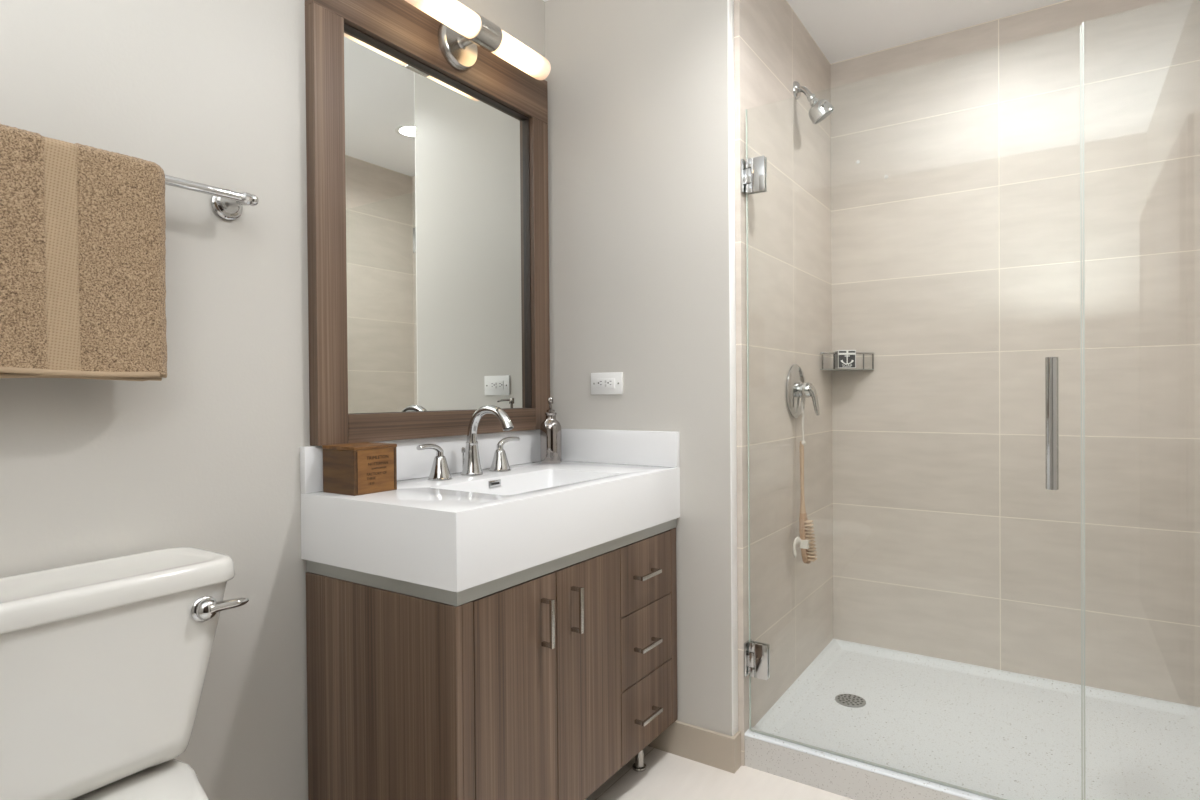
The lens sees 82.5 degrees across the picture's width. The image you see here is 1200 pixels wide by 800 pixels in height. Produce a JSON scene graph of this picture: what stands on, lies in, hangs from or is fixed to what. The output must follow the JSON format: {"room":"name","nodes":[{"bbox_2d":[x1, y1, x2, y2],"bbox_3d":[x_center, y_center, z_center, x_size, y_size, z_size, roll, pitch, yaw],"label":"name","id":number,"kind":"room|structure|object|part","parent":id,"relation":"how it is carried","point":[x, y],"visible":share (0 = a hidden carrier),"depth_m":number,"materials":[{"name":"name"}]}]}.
{"room":"bathroom","nodes":[
{"label":"bathroom","id":0,"kind":"room"},
{"bbox_2d":[0,0,545,799],"bbox_3d":[-0.987,-0.127,1.296,0.120,2.486,2.720,0,1,34],"label":"wall","id":1,"kind":"structure","parent":0,"point":[205,455],"depth_m":1.43,"materials":[{"name":"grey paint"}]},
{"bbox_2d":[165,175,257,219],"bbox_3d":[-0.935,-0.415,1.185,0.090,0.066,0.683,0,1,34],"label":"towel bar","id":2,"kind":"object","parent":1,"relation":"attached to","point":[227,204],"visible":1,"depth_m":1.41,"materials":[{"name":"silver metal"}]},
{"bbox_2d":[0,124,166,380],"bbox_3d":[-0.944,-0.236,1.107,0.065,0.409,0.440,0,1,34],"label":"bath towel","id":3,"kind":"object","parent":2,"relation":"hanging from","point":[83,236],"visible":1,"depth_m":1.16,"materials":[{"name":"beige fabric"}]},
{"bbox_3d":[-0.764,-0.418,1.441,0.090,0.066,0.066,0,1,34],"label":"post","id":4,"kind":"part","parent":2,"relation":"part of","materials":[{"name":"silver metal"}]},
{"bbox_2d":[300,429,539,493],"bbox_3d":[-0.434,0.159,1.996,0.019,0.109,0.946,0,1,34],"label":"backsplash","id":5,"kind":"structure","parent":1,"relation":"attached to","point":[412,463],"depth_m":1.93,"materials":[{"name":"white"}]},
{"bbox_2d":[305,0,549,445],"bbox_3d":[-0.435,-0.490,1.983,0.034,1.186,0.888,0,1,34],"label":"wall mirror","id":6,"kind":"object","parent":1,"relation":"attached to","point":[428,206],"visible":0.92,"depth_m":1.89,"materials":[{"name":"brown wood"}]},
{"bbox_3d":[-0.439,-1.010,1.979,0.034,0.146,0.888,0,1,34],"label":"frame rail","id":7,"kind":"part","parent":6,"relation":"part of","materials":[{"name":"brown wood"}]},
{"bbox_2d":[344,27,527,413],"bbox_3d":[-0.446,-0.453,1.993,0.004,0.968,0.726,0,1,34],"label":"mirror glass","id":8,"kind":"object","parent":6,"relation":"on","point":[436,166],"depth_m":1.94,"materials":[{"name":"silver metal"}]},
{"bbox_3d":[-0.430,0.068,1.990,0.034,0.072,0.725,0,1,34],"label":"frame rail","id":9,"kind":"part","parent":6,"relation":"part of","materials":[{"name":"brown wood"}]},
{"bbox_2d":[405,0,550,79],"bbox_3d":[-0.358,-1.026,1.942,0.142,0.141,0.557,0,1,34],"label":"vanity light","id":10,"kind":"object","parent":6,"relation":"attached to","point":[461,29],"visible":1,"depth_m":1.93,"materials":[{"name":"white glass"}]},
{"bbox_3d":[-0.365,-1.028,1.946,0.075,0.038,0.038,0,1,34],"label":"arm","id":11,"kind":"part","parent":10,"relation":"part of","materials":[{"name":"silver metal"}]},
{"bbox_2d":[545,0,832,765],"bbox_3d":[0.378,-0.151,2.711,0.818,2.486,1.150,0,1,34],"label":"wall","id":12,"kind":"structure","parent":0,"point":[638,184],"depth_m":2.20,"materials":[{"name":"grey paint"}]},
{"bbox_2d":[591,372,622,394],"bbox_3d":[0.021,-0.054,2.253,0.123,0.072,0.010,0,1,34],"label":"wall outlet","id":13,"kind":"object","parent":12,"relation":"attached to","point":[612,382],"visible":1,"depth_m":2.25,"materials":[{"name":"white plastic"}]},
{"bbox_2d":[597,378,614,388],"bbox_3d":[0.020,-0.054,2.251,0.069,0.033,0.004,0,1,34],"label":"receptacle","id":14,"kind":"object","parent":13,"relation":"attached to","point":[602,383],"depth_m":2.25,"materials":[{"name":"white plastic"}]},
{"bbox_2d":[647,720,740,773],"bbox_3d":[0.123,1.048,2.224,0.690,0.102,0.052,0,1,34],"label":"baseboard","id":15,"kind":"structure","parent":12,"relation":"attached to","point":[718,750],"depth_m":2.07,"materials":[{"name":"beige tile"}]},
{"bbox_2d":[727,0,737,735],"bbox_3d":[0.393,-0.196,2.034,0.007,2.382,0.040,0,1,34],"label":"trim","id":16,"kind":"structure","parent":12,"relation":"attached to","point":[730,3],"depth_m":2.03,"materials":[{"name":"white paint"}]},
{"bbox_2d":[786,364,819,417],"bbox_3d":[0.733,-0.032,2.425,0.089,0.192,0.192,0,1,34],"label":"shower valve","id":17,"kind":"object","parent":12,"relation":"attached to","point":[797,389],"visible":1,"depth_m":2.40,"materials":[{"name":"silver metal"}]},
{"bbox_2d":[793,398,816,563],"bbox_3d":[0.717,0.286,2.399,0.057,0.585,0.121,0,1,34],"label":"bath brush","id":18,"kind":"object","parent":17,"relation":"hanging from","point":[806,543],"visible":1,"depth_m":2.42,"materials":[{"name":"beige wood"}]},
{"bbox_3d":[0.722,0.077,2.432,0.017,0.168,0.021,-1,1,-7],"label":"hanging cord","id":19,"kind":"part","parent":18,"relation":"part of","materials":[{"name":"white plastic"}]},
{"bbox_3d":[0.747,-0.004,2.416,0.055,0.119,0.056,0,1,34],"label":"lever handle","id":20,"kind":"part","parent":17,"relation":"part of","materials":[{"name":"silver metal"}]},
{"bbox_2d":[793,81,833,123],"bbox_3d":[0.764,-1.065,2.436,0.132,0.164,0.099,0,1,34],"label":"showerhead","id":21,"kind":"object","parent":12,"relation":"attached to","point":[819,110],"visible":1,"depth_m":2.41,"materials":[{"name":"silver metal"}]},
{"bbox_3d":[0.732,-1.096,2.444,0.067,0.062,0.023,0,1,43],"label":"arm","id":22,"kind":"part","parent":21,"relation":"part of","materials":[{"name":"silver metal"}]},
{"bbox_2d":[741,25,1082,799],"bbox_3d":[0.784,0.064,1.834,0.831,1.870,0.103,0,1,34],"label":"shower door","id":23,"kind":"structure","parent":12,"relation":"attached to","point":[753,170],"depth_m":1.74,"materials":[{"name":"clear glass"}]},
{"bbox_3d":[0.461,-0.668,2.030,0.057,0.102,0.007,0,1,34],"label":"clamp plate","id":24,"kind":"part","parent":23,"relation":"part of","materials":[{"name":"silver metal"}]},
{"bbox_3d":[0.470,-0.669,2.043,0.057,0.102,0.007,0,1,34],"label":"clamp plate","id":25,"kind":"part","parent":23,"relation":"part of","materials":[{"name":"silver metal"}]},
{"bbox_3d":[0.473,0.779,2.043,0.057,0.102,0.007,0,1,34],"label":"clamp plate","id":26,"kind":"part","parent":23,"relation":"part of","materials":[{"name":"silver metal"}]},
{"bbox_3d":[0.482,0.779,2.056,0.057,0.102,0.007,0,1,34],"label":"clamp plate","id":27,"kind":"part","parent":23,"relation":"part of","materials":[{"name":"silver metal"}]},
{"bbox_3d":[1.081,0.054,1.636,0.026,0.310,0.103,0,1,34],"label":"pull handle","id":28,"kind":"part","parent":23,"relation":"part of","materials":[{"name":"silver metal"}]},
{"bbox_3d":[0.788,0.061,1.832,0.817,1.864,0.009,0,1,34],"label":"glass pane","id":29,"kind":"part","parent":23,"relation":"part of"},
{"bbox_2d":[585,746,853,799],"bbox_3d":[0.188,1.147,1.251,2.120,0.080,3.920,0,1,34],"label":"floor","id":30,"kind":"structure","parent":0,"point":[667,776],"depth_m":1.96,"materials":[{"name":"tile"}]},
{"bbox_2d":[0,547,248,799],"bbox_3d":[-0.671,0.705,0.990,0.719,0.822,0.495,0,1,34],"label":"toilet","id":31,"kind":"object","parent":30,"relation":"on","point":[104,663],"visible":1,"depth_m":1.11,"materials":[{"name":"white ceramic"}]},
{"bbox_3d":[-0.884,0.315,1.125,0.216,0.041,0.492,0,1,34],"label":"tank lid","id":32,"kind":"part","parent":31,"relation":"part of","materials":[{"name":"white ceramic"}]},
{"bbox_2d":[73,759,208,799],"bbox_3d":[-0.818,0.687,1.086,0.302,0.070,0.350,0,1,34],"label":"lid","id":33,"kind":"object","parent":31,"relation":"attached to","point":[173,779],"depth_m":1.15,"materials":[{"name":"white plastic"}]},
{"bbox_3d":[-0.682,0.371,1.233,0.028,0.045,0.095,0,1,34],"label":"flush lever","id":34,"kind":"part","parent":31,"relation":"part of","materials":[{"name":"silver metal"}]},
{"bbox_2d":[306,518,677,799],"bbox_3d":[-0.212,0.737,1.851,0.524,0.736,0.931,0,1,34],"label":"vanity cabinet","id":35,"kind":"object","parent":30,"relation":"on","point":[543,681],"visible":0.99,"depth_m":1.53,"materials":[{"name":"brown wood"}]},
{"bbox_3d":[-0.479,0.701,1.480,0.492,0.593,0.018,0,1,34],"label":"panel","id":36,"kind":"part","parent":35,"relation":"part of","materials":[{"name":"brown wood"}]},
{"bbox_2d":[300,429,679,591],"bbox_3d":[-0.229,0.236,1.860,0.512,0.264,0.946,0,1,34],"label":"vanity sink","id":37,"kind":"object","parent":35,"relation":"in","point":[460,533],"visible":0.85,"depth_m":1.60,"materials":[{"name":"white ceramic"}]},
{"bbox_2d":[322,442,396,495],"bbox_3d":[-0.573,0.162,1.636,0.120,0.111,0.123,0,1,34],"label":"wooden box","id":38,"kind":"object","parent":37,"relation":"on","point":[353,469],"visible":1,"depth_m":1.59,"materials":[{"name":"brown wood"}]},
{"bbox_3d":[-0.574,0.110,1.635,0.120,0.008,0.123,0,1,34],"label":"lid","id":39,"kind":"part","parent":38,"relation":"part of","materials":[{"name":"brown wood"}]},
{"bbox_2d":[416,405,519,480],"bbox_3d":[-0.322,0.113,1.921,0.193,0.199,0.397,0,1,34],"label":"faucet","id":40,"kind":"object","parent":37,"relation":"on","point":[471,465],"visible":1,"depth_m":1.93,"materials":[{"name":"silver metal"}]},
{"bbox_3d":[-0.451,0.132,1.821,0.020,0.031,0.088,0,1,32],"label":"lever","id":41,"kind":"part","parent":40,"relation":"part of","materials":[{"name":"silver metal"}]},
{"bbox_3d":[-0.433,0.175,1.851,0.065,0.078,0.065,0,1,34],"label":"handle","id":42,"kind":"part","parent":40,"relation":"part of","materials":[{"name":"silver metal"}]},
{"bbox_3d":[-0.394,0.175,1.974,0.013,0.077,0.013,0,1,34],"label":"lift rod","id":43,"kind":"part","parent":40,"relation":"part of","materials":[{"name":"silver metal"}]},
{"bbox_3d":[-0.315,0.113,1.921,0.183,0.199,0.061,0,1,34],"label":"spout","id":44,"kind":"part","parent":40,"relation":"part of","materials":[{"name":"silver metal"}]},
{"bbox_3d":[-0.299,0.173,2.051,0.065,0.078,0.065,0,1,34],"label":"handle","id":45,"kind":"part","parent":40,"relation":"part of","materials":[{"name":"silver metal"}]},
{"bbox_3d":[-0.280,0.128,2.079,0.020,0.031,0.088,0,1,36],"label":"lever","id":46,"kind":"part","parent":40,"relation":"part of","materials":[{"name":"silver metal"}]},
{"bbox_2d":[540,398,561,463],"bbox_3d":[-0.164,0.100,2.257,0.070,0.216,0.077,0,1,34],"label":"soap dispenser","id":47,"kind":"object","parent":37,"relation":"on","point":[550,428],"visible":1,"depth_m":2.23,"materials":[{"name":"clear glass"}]},
{"bbox_3d":[-0.184,0.699,1.496,0.019,0.590,0.270,0,1,34],"label":"door","id":48,"kind":"part","parent":35,"relation":"part of","materials":[{"name":"brown wood"}]},
{"bbox_3d":[-0.118,0.505,1.549,0.032,0.109,0.010,0,1,34],"label":"pull handle","id":49,"kind":"part","parent":35,"relation":"part of","materials":[{"name":"silver metal"}]},
{"bbox_3d":[-0.054,0.504,1.644,0.032,0.109,0.010,0,1,34],"label":"pull handle","id":50,"kind":"part","parent":35,"relation":"part of","materials":[{"name":"silver metal"}]},
{"bbox_3d":[-0.029,0.696,1.727,0.019,0.590,0.279,0,1,34],"label":"door","id":51,"kind":"part","parent":35,"relation":"part of","materials":[{"name":"brown wood"}]},
{"bbox_3d":[0.117,1.044,2.046,0.043,0.114,0.043,0,1,34],"label":"leg","id":52,"kind":"part","parent":35,"relation":"part of","materials":[{"name":"silver metal"}]},
{"bbox_3d":[0.128,0.491,1.963,0.019,0.188,0.287,0,1,34],"label":"drawer","id":53,"kind":"part","parent":35,"relation":"part of","materials":[{"name":"brown wood"}]},
{"bbox_3d":[0.129,0.687,1.964,0.019,0.198,0.287,0,1,34],"label":"drawer","id":54,"kind":"part","parent":35,"relation":"part of","materials":[{"name":"brown wood"}]},
{"bbox_3d":[0.131,0.888,1.966,0.019,0.199,0.287,0,1,34],"label":"drawer","id":55,"kind":"part","parent":35,"relation":"part of","materials":[{"name":"brown wood"}]},
{"bbox_3d":[0.135,0.491,1.927,0.032,0.010,0.108,0,1,34],"label":"pull handle","id":56,"kind":"part","parent":35,"relation":"part of","materials":[{"name":"silver metal"}]},
{"bbox_3d":[0.137,0.691,1.929,0.032,0.010,0.108,0,1,34],"label":"pull handle","id":57,"kind":"part","parent":35,"relation":"part of","materials":[{"name":"silver metal"}]},
{"bbox_3d":[0.138,0.891,1.931,0.032,0.010,0.108,0,1,34],"label":"pull handle","id":58,"kind":"part","parent":35,"relation":"part of","materials":[{"name":"silver metal"}]},
{"bbox_3d":[0.023,0.690,2.232,0.492,0.593,0.034,0,1,34],"label":"filler panel","id":59,"kind":"part","parent":35,"relation":"part of","materials":[{"name":"brown wood"}]},
{"bbox_2d":[744,638,1199,799],"bbox_3d":[1.198,1.042,2.135,1.182,0.097,0.984,0,1,34],"label":"shower pan","id":60,"kind":"object","parent":30,"relation":"on","point":[1003,734],"visible":0.98,"depth_m":2.09,"materials":[{"name":"white plastic"}]},
{"bbox_2d":[1082,22,1085,799],"bbox_3d":[1.276,0.059,1.506,0.348,1.878,0.009,0,1,34],"label":"seal","id":61,"kind":"object","parent":60,"relation":"on","point":[1082,22],"visible":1,"depth_m":1.60,"materials":[{"name":"glass"}]},
{"bbox_3d":[1.278,0.059,1.505,0.345,1.878,0.009,0,1,34],"label":"glass pane","id":62,"kind":"part","parent":61,"relation":"part of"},
{"bbox_2d":[543,0,1065,63],"bbox_3d":[0.168,-1.379,1.229,2.120,0.001,3.920,0,1,34],"label":"ceiling","id":63,"kind":"structure","parent":0,"point":[842,30],"depth_m":2.51,"materials":[{"name":"white paint"}]},
{"bbox_2d":[830,0,1199,706],"bbox_3d":[1.536,-0.159,2.556,1.322,2.486,0.121,0,1,34],"label":"wall","id":64,"kind":"structure","parent":0,"point":[958,268],"depth_m":2.48,"materials":[{"name":"tile"}]},
{"bbox_2d":[820,352,874,370],"bbox_3d":[0.991,-0.156,2.739,0.168,0.070,0.178,0,1,34],"label":"corner shelf","id":65,"kind":"object","parent":64,"relation":"attached to","point":[822,353],"visible":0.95,"depth_m":2.74,"materials":[{"name":"silver metal"}]},
{"bbox_2d":[833,350,855,368],"bbox_3d":[0.976,-0.162,2.732,0.069,0.072,0.070,0,1,3],"label":"soap box","id":66,"kind":"object","parent":65,"relation":"on","point":[844,359],"visible":1,"depth_m":2.70,"materials":[{"name":"white"}]},
{"bbox_3d":[0.942,-0.161,2.734,0.001,0.066,0.060,0,1,3],"label":"panel","id":67,"kind":"part","parent":66,"relation":"part of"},
{"bbox_3d":[0.974,-0.153,2.698,0.064,0.050,0.001,0,1,3],"label":"panel","id":68,"kind":"part","parent":66,"relation":"part of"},
{"bbox_2d":[820,369,873,370],"bbox_3d":[0.990,-0.123,2.742,0.164,0.005,0.174,0,1,34],"label":"shower shelf","id":69,"kind":"object","parent":65,"relation":"on","point":[820,369],"depth_m":2.75,"materials":[{"name":"silver metal"}]},
{"bbox_3d":[0.991,-0.187,2.736,0.244,0.008,0.016,-1,1,-13],"label":"rail","id":70,"kind":"part","parent":65,"relation":"part of","materials":[{"name":"silver metal"}]}
]}

